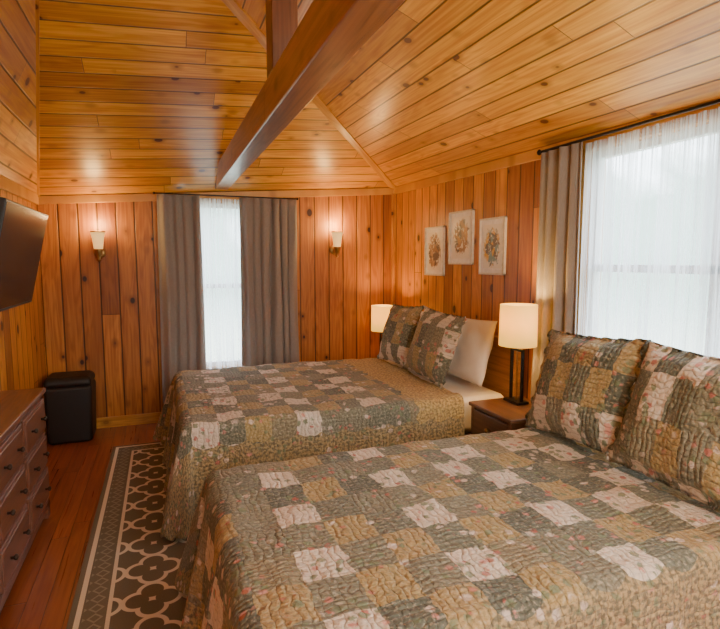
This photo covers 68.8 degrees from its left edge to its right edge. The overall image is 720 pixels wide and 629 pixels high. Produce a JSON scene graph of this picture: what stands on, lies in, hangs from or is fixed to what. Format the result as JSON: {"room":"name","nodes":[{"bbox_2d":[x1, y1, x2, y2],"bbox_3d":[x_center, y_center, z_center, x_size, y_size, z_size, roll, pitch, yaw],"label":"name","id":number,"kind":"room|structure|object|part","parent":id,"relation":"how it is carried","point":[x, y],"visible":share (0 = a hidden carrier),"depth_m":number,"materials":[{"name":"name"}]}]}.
{"room":"hotel room","nodes":[
{"label":"hotel room","id":0,"kind":"room"},
{"bbox_2d":[0,189,46,430],"bbox_3d":[-1.643,0.339,1.401,0.140,2.140,6.900,-2,6,-20],"label":"wall","id":1,"kind":"structure","parent":0,"point":[23,365],"depth_m":3.96,"materials":[{"name":"brown wood"}]},
{"bbox_2d":[0,174,38,204],"bbox_3d":[-1.563,-0.658,1.318,0.020,0.090,6.880,-2,6,-20],"label":"trim","id":2,"kind":"structure","parent":1,"relation":"attached to","point":[6,184],"depth_m":3.87,"materials":[{"name":"brown wood"}]},
{"bbox_2d":[0,197,47,311],"bbox_3d":[-1.975,-0.312,2.884,0.322,0.562,0.980,-2,6,-20],"label":"television","id":3,"kind":"object","parent":1,"relation":"attached to","point":[22,228],"visible":1,"depth_m":2.85,"materials":[{"name":"black plastic"}]},
{"bbox_2d":[35,0,39,196],"bbox_3d":[-2.023,-1.533,3.271,0.050,1.320,2.859,-4,7,-32],"label":"trim","id":4,"kind":"structure","parent":1,"relation":"attached to","point":[36,1],"depth_m":3.51,"materials":[{"name":"brown wood"}]},
{"bbox_2d":[0,423,160,628],"bbox_3d":[-0.018,1.383,2.197,3.664,0.100,7.040,-2,6,-20],"label":"floor","id":5,"kind":"structure","parent":0,"point":[41,596],"depth_m":3.00,"materials":[{"name":"brown wood"}]},
{"bbox_2d":[0,388,51,612],"bbox_3d":[-1.730,0.913,2.408,0.318,0.790,1.617,-2,6,-20],"label":"dresser","id":6,"kind":"object","parent":5,"relation":"on","point":[25,489],"visible":1,"depth_m":2.61,"materials":[{"name":"brown wood"}]},
{"bbox_3d":[-1.555,0.676,2.326,0.032,0.028,0.028,-2,6,-20],"label":"knob","id":7,"kind":"part","parent":6,"relation":"part of","materials":[{"name":"black metal"}]},
{"bbox_3d":[-1.555,0.885,2.347,0.032,0.028,0.028,-2,6,-20],"label":"knob","id":8,"kind":"part","parent":6,"relation":"part of","materials":[{"name":"black metal"}]},
{"bbox_3d":[-1.555,1.093,2.369,0.032,0.028,0.028,-2,6,-20],"label":"knob","id":9,"kind":"part","parent":6,"relation":"part of","materials":[{"name":"black metal"}]},
{"bbox_3d":[-1.637,0.653,2.543,0.032,0.028,0.028,-2,6,-20],"label":"knob","id":10,"kind":"part","parent":6,"relation":"part of","materials":[{"name":"black metal"}]},
{"bbox_3d":[-1.637,0.862,2.565,0.032,0.028,0.028,-2,6,-20],"label":"knob","id":11,"kind":"part","parent":6,"relation":"part of","materials":[{"name":"black metal"}]},
{"bbox_3d":[-1.637,1.071,2.587,0.032,0.028,0.028,-2,6,-20],"label":"knob","id":12,"kind":"part","parent":6,"relation":"part of","materials":[{"name":"black metal"}]},
{"bbox_2d":[43,370,95,444],"bbox_3d":[-2.506,0.799,4.569,0.368,0.575,0.328,-2,6,-20],"label":"mini fridge","id":13,"kind":"object","parent":5,"relation":"on","point":[69,397],"visible":0.95,"depth_m":4.43,"materials":[{"name":"black plastic"}]},
{"bbox_3d":[-2.506,0.556,4.544,0.363,0.085,0.321,-2,6,-20],"label":"lid","id":14,"kind":"part","parent":13,"relation":"part of","materials":[{"name":"black plastic"}]},
{"bbox_2d":[66,442,187,628],"bbox_3d":[-0.883,1.238,3.047,1.250,0.011,3.300,-2,6,-20],"label":"area rug","id":15,"kind":"object","parent":5,"relation":"on","point":[127,577],"visible":0.33,"depth_m":2.75,"materials":[{"name":"brown fabric"}]},
{"bbox_2d":[153,335,520,540],"bbox_3d":[-0.301,0.638,4.087,2.500,0.995,1.970,-2,6,-20],"label":"bed","id":16,"kind":"object","parent":5,"relation":"on","point":[210,420],"visible":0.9,"depth_m":3.42,"materials":[{"name":"fabric"}]},
{"bbox_2d":[377,304,423,365],"bbox_3d":[0.342,0.167,4.582,0.229,0.535,0.626,-2,6,-20],"label":"pillow sham","id":17,"kind":"object","parent":16,"relation":"on","point":[399,329],"visible":0.91,"depth_m":4.45,"materials":[{"name":"multicoloured fabric"}]},
{"bbox_2d":[402,305,466,388],"bbox_3d":[0.551,0.225,3.990,0.239,0.537,0.681,-2,6,-20],"label":"pillow sham","id":18,"kind":"object","parent":16,"relation":"on","point":[431,351],"visible":1,"depth_m":3.84,"materials":[{"name":"multicoloured fabric"}]},
{"bbox_3d":[-0.231,0.649,4.071,2.130,0.255,1.560,-2,6,-20],"label":"mattress","id":19,"kind":"part","parent":16,"relation":"part of","materials":[{"name":"white fabric"}]},
{"bbox_2d":[447,318,496,387],"bbox_3d":[0.779,0.252,4.004,0.209,0.477,0.709,-2,6,-20],"label":"pillow","id":20,"kind":"object","parent":16,"relation":"on","point":[469,362],"depth_m":3.78,"materials":[{"name":"white fabric"}]},
{"bbox_3d":[0.802,0.601,4.446,0.060,0.995,1.680,-2,6,-20],"label":"headboard","id":21,"kind":"part","parent":16,"relation":"part of","materials":[{"name":"brown wood"}]},
{"bbox_2d":[175,427,719,628],"bbox_3d":[0.480,0.850,2.118,2.326,0.975,1.623,-2,6,-20],"label":"bed","id":22,"kind":"object","parent":5,"relation":"on","point":[524,528],"visible":0.9,"depth_m":1.75,"materials":[{"name":"fabric"}]},
{"bbox_2d":[524,329,650,454],"bbox_3d":[1.101,0.365,2.634,0.253,0.559,0.667,-2,6,-20],"label":"pillow sham","id":23,"kind":"object","parent":22,"relation":"on","point":[584,383],"visible":0.96,"depth_m":2.52,"materials":[{"name":"multicoloured fabric"}]},
{"bbox_2d":[606,340,719,512],"bbox_3d":[1.300,0.424,2.060,0.248,0.561,0.677,-2,6,-20],"label":"pillow sham","id":24,"kind":"object","parent":22,"relation":"on","point":[668,433],"visible":1,"depth_m":2.06,"materials":[{"name":"multicoloured fabric"}]},
{"bbox_2d":[469,396,531,433],"bbox_3d":[0.972,0.898,3.346,0.428,0.630,0.449,-2,6,-20],"label":"nightstand","id":25,"kind":"object","parent":5,"relation":"on","point":[489,415],"visible":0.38,"depth_m":3.28,"materials":[{"name":"brown wood"}]},
{"bbox_3d":[0.811,0.720,3.267,0.022,0.180,0.355,-2,6,-20],"label":"drawer","id":26,"kind":"part","parent":25,"relation":"part of","materials":[{"name":"brown wood"}]},
{"bbox_2d":[498,303,537,405],"bbox_3d":[1.016,0.254,3.396,0.239,0.640,0.239,-2,6,-20],"label":"table lamp","id":27,"kind":"object","parent":25,"relation":"on","point":[518,322],"visible":1,"depth_m":3.30,"materials":[{"name":"fabric"}]},
{"bbox_3d":[1.016,0.563,3.427,0.090,0.018,0.150,-2,6,-20],"label":"plate","id":28,"kind":"part","parent":27,"relation":"part of","materials":[{"name":"metal"}]},
{"bbox_3d":[1.016,0.068,3.376,0.239,0.265,0.239,-2,6,-20],"label":"lamp shade","id":29,"kind":"part","parent":27,"relation":"part of","materials":[{"name":"fabric"}]},
{"bbox_3d":[0.211,0.765,5.464,0.436,0.460,0.464,-2,6,-20],"label":"nightstand","id":30,"kind":"object","parent":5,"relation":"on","visible":0},
{"bbox_2d":[371,305,392,351],"bbox_3d":[0.234,0.221,5.427,0.239,0.630,0.239,-2,6,-20],"label":"table lamp","id":31,"kind":"object","parent":30,"relation":"on","point":[379,313],"visible":0.58,"depth_m":5.30,"materials":[{"name":"fabric"}]},
{"bbox_3d":[0.234,0.037,5.408,0.239,0.260,0.239,-2,6,-20],"label":"lamp shade","id":32,"kind":"part","parent":31,"relation":"part of","materials":[{"name":"fabric"}]},
{"bbox_2d":[37,188,390,417],"bbox_3d":[-1.232,-0.171,5.284,3.664,2.360,0.140,-2,6,-20],"label":"wall","id":33,"kind":"structure","parent":0,"point":[102,317],"depth_m":4.92,"materials":[{"name":"brown wood"}]},
{"bbox_2d":[90,231,105,261],"bbox_3d":[-2.316,-0.603,4.662,0.126,0.267,0.173,-2,6,-20],"label":"wall sconce","id":34,"kind":"object","parent":33,"relation":"attached to","point":[97,236],"visible":1,"depth_m":4.61,"materials":[{"name":"white glass"}]},
{"bbox_3d":[-2.308,-0.652,4.635,0.122,0.150,0.122,-2,6,-20],"label":"lamp shade","id":35,"kind":"part","parent":34,"relation":"part of","materials":[{"name":"white glass"}]},
{"bbox_2d":[96,412,160,428],"bbox_3d":[-1.204,0.960,5.326,3.384,0.100,0.018,-2,6,-20],"label":"baseboard","id":36,"kind":"structure","parent":33,"relation":"attached to","point":[146,418],"depth_m":4.95,"materials":[{"name":"brown wood"}]},
{"bbox_2d":[38,188,393,203],"bbox_3d":[-1.203,-1.158,5.105,3.388,0.299,0.020,-2,6,-20],"label":"trim","id":37,"kind":"structure","parent":33,"relation":"attached to","point":[103,198],"depth_m":5.06,"materials":[{"name":"brown wood"}]},
{"bbox_2d":[200,199,241,368],"bbox_3d":[-1.359,-0.272,5.162,0.920,1.735,0.058,-2,6,-20],"label":"window frame","id":38,"kind":"structure","parent":33,"relation":"attached to","point":[212,200],"depth_m":5.11,"materials":[{"name":"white wood"}]},
{"bbox_2d":[206,203,241,365],"bbox_3d":[-1.377,-0.284,5.212,0.770,1.600,0.050,-2,6,-20],"label":"window","id":39,"kind":"structure","parent":33,"relation":"in","point":[224,362],"depth_m":5.22,"materials":[{"name":"white paint"}]},
{"bbox_2d":[239,197,298,365],"bbox_3d":[-0.897,-0.162,5.238,0.588,1.950,0.089,-2,6,-20],"label":"curtain","id":40,"kind":"object","parent":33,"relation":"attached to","point":[268,227],"visible":0.8,"depth_m":5.21,"materials":[{"name":"fabric"}]},
{"bbox_2d":[222,0,395,188],"bbox_3d":[-0.439,-1.708,3.852,0.075,1.092,3.950,3,6,24],"label":"trim","id":41,"kind":"structure","parent":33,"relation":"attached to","point":[232,5],"depth_m":4.20,"materials":[{"name":"brown wood"}]},
{"bbox_2d":[330,231,342,257],"bbox_3d":[-0.243,-0.722,5.433,0.126,0.267,0.173,-2,6,-20],"label":"wall sconce","id":42,"kind":"object","parent":33,"relation":"attached to","point":[336,235],"visible":1,"depth_m":5.38,"materials":[{"name":"white glass"}]},
{"bbox_3d":[-0.235,-0.772,5.406,0.122,0.150,0.122,-2,6,-20],"label":"lamp shade","id":43,"kind":"part","parent":42,"relation":"part of","materials":[{"name":"white glass"}]},
{"bbox_2d":[391,194,395,304],"bbox_3d":[0.364,-0.173,5.790,0.040,2.260,0.040,-2,6,-20],"label":"trim","id":44,"kind":"structure","parent":33,"relation":"attached to","point":[393,196],"depth_m":5.72,"materials":[{"name":"brown wood"}]},
{"bbox_2d":[0,0,719,195],"bbox_3d":[-0.002,-1.424,1.845,3.416,1.351,6.911,-2,6,-20],"label":"ceiling","id":45,"kind":"structure","parent":0,"point":[137,96],"depth_m":3.29,"materials":[{"name":"brown wood"}]},
{"bbox_2d":[153,192,297,199],"bbox_3d":[-1.244,-1.125,4.999,1.354,0.024,0.024,-2,6,-20],"label":"curtain rod","id":46,"kind":"object","parent":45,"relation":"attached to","point":[153,192],"visible":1,"depth_m":4.98,"materials":[{"name":"brown metal"}]},
{"bbox_2d":[157,194,205,403],"bbox_3d":[-1.668,-0.130,4.934,0.409,1.950,0.084,-2,6,-20],"label":"curtain","id":47,"kind":"object","parent":46,"relation":"hanging from","point":[182,317],"visible":0.87,"depth_m":4.92,"materials":[{"name":"fabric"}]},
{"bbox_2d":[200,198,241,368],"bbox_3d":[-1.343,-0.192,5.120,0.600,1.835,0.027,-2,6,-19],"label":"sheer curtain","id":48,"kind":"object","parent":46,"relation":"hanging from","point":[205,236],"visible":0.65,"depth_m":5.09,"materials":[{"name":"white fabric"}]},
{"bbox_2d":[215,0,404,189],"bbox_3d":[-0.124,-0.961,1.841,0.125,0.185,6.900,-2,6,-20],"label":"tie beam","id":49,"kind":"structure","parent":45,"relation":"attached to","point":[329,34],"depth_m":1.96,"materials":[{"name":"brown wood"}]},
{"bbox_2d":[266,0,297,77],"bbox_3d":[-0.364,-1.441,2.432,0.121,0.650,0.140,-2,6,-20],"label":"post","id":50,"kind":"object","parent":49,"relation":"on","point":[281,15],"visible":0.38,"depth_m":2.38,"materials":[{"name":"brown wood"}]},
{"bbox_2d":[395,118,719,399],"bbox_3d":[1.655,0.082,2.621,0.140,2.400,6.900,-2,6,-20],"label":"wall","id":51,"kind":"structure","parent":0,"point":[513,192],"depth_m":4.20,"materials":[{"name":"brown wood"}]},
{"bbox_2d":[424,226,445,275],"bbox_3d":[0.693,-0.589,4.894,0.022,0.450,0.360,-2,6,-20],"label":"picture frame","id":52,"kind":"object","parent":51,"relation":"attached to","point":[434,253],"visible":1,"depth_m":4.88,"materials":[{"name":"paint"}]},
{"bbox_2d":[428,232,441,269],"bbox_3d":[0.692,-0.589,4.894,0.001,0.350,0.260,-2,6,-20],"label":"print","id":53,"kind":"object","parent":52,"relation":"attached to","point":[434,238],"depth_m":4.89},
{"bbox_2d":[448,209,474,264],"bbox_3d":[0.855,-0.650,4.455,0.022,0.449,0.380,-2,6,-20],"label":"picture frame","id":54,"kind":"object","parent":51,"relation":"attached to","point":[461,223],"visible":1,"depth_m":4.44,"materials":[{"name":"paint"}]},
{"bbox_2d":[452,216,469,258],"bbox_3d":[0.854,-0.649,4.455,0.001,0.349,0.280,-2,6,-20],"label":"print","id":55,"kind":"object","parent":54,"relation":"attached to","point":[461,225],"depth_m":4.45},
{"bbox_2d":[478,216,506,274],"bbox_3d":[1.016,-0.523,4.039,0.022,0.435,0.333,-2,6,-20],"label":"picture frame","id":56,"kind":"object","parent":51,"relation":"attached to","point":[492,231],"visible":1,"depth_m":4.03,"materials":[{"name":"paint"}]},
{"bbox_2d":[483,223,501,267],"bbox_3d":[1.014,-0.523,4.038,0.001,0.335,0.233,-2,6,-20],"label":"print","id":57,"kind":"object","parent":56,"relation":"attached to","point":[492,232],"depth_m":4.03},
{"bbox_2d":[530,142,582,399],"bbox_3d":[1.224,0.034,3.323,0.081,2.112,0.403,-2,6,-20],"label":"curtain","id":58,"kind":"object","parent":51,"relation":"hanging from","point":[561,168],"visible":0.61,"depth_m":3.25,"materials":[{"name":"fabric"}]},
{"bbox_2d":[394,101,719,193],"bbox_3d":[1.582,-0.945,2.477,0.020,0.192,6.881,-2,6,-20],"label":"trim","id":59,"kind":"structure","parent":51,"relation":"attached to","point":[528,156],"depth_m":3.46,"materials":[{"name":"brown wood"}]},
{"bbox_2d":[537,99,719,154],"bbox_3d":[1.583,-0.940,2.365,0.101,0.040,2.271,-2,6,-20],"label":"curtain rod","id":60,"kind":"object","parent":51,"relation":"attached to","point":[717,101],"depth_m":2.68,"materials":[{"name":"black metal"}]},
{"bbox_2d":[576,116,719,333],"bbox_3d":[1.676,-0.191,2.369,0.058,1.505,1.920,-2,6,-20],"label":"window frame","id":61,"kind":"structure","parent":51,"relation":"attached to","point":[586,150],"depth_m":3.15,"materials":[{"name":"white wood"}]},
{"bbox_2d":[578,108,719,357],"bbox_3d":[1.626,-0.128,2.364,0.035,1.590,1.721,-2,6,-20],"label":"sheer curtain","id":62,"kind":"object","parent":51,"relation":"hanging from","point":[711,187],"visible":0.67,"depth_m":2.71,"materials":[{"name":"white fabric"}]},
{"bbox_2d":[586,121,719,357],"bbox_3d":[1.726,-0.200,2.388,0.050,1.370,1.770,-2,6,-20],"label":"window","id":63,"kind":"structure","parent":51,"relation":"in","point":[677,137],"depth_m":2.71,"materials":[{"name":"white paint"}]}
]}

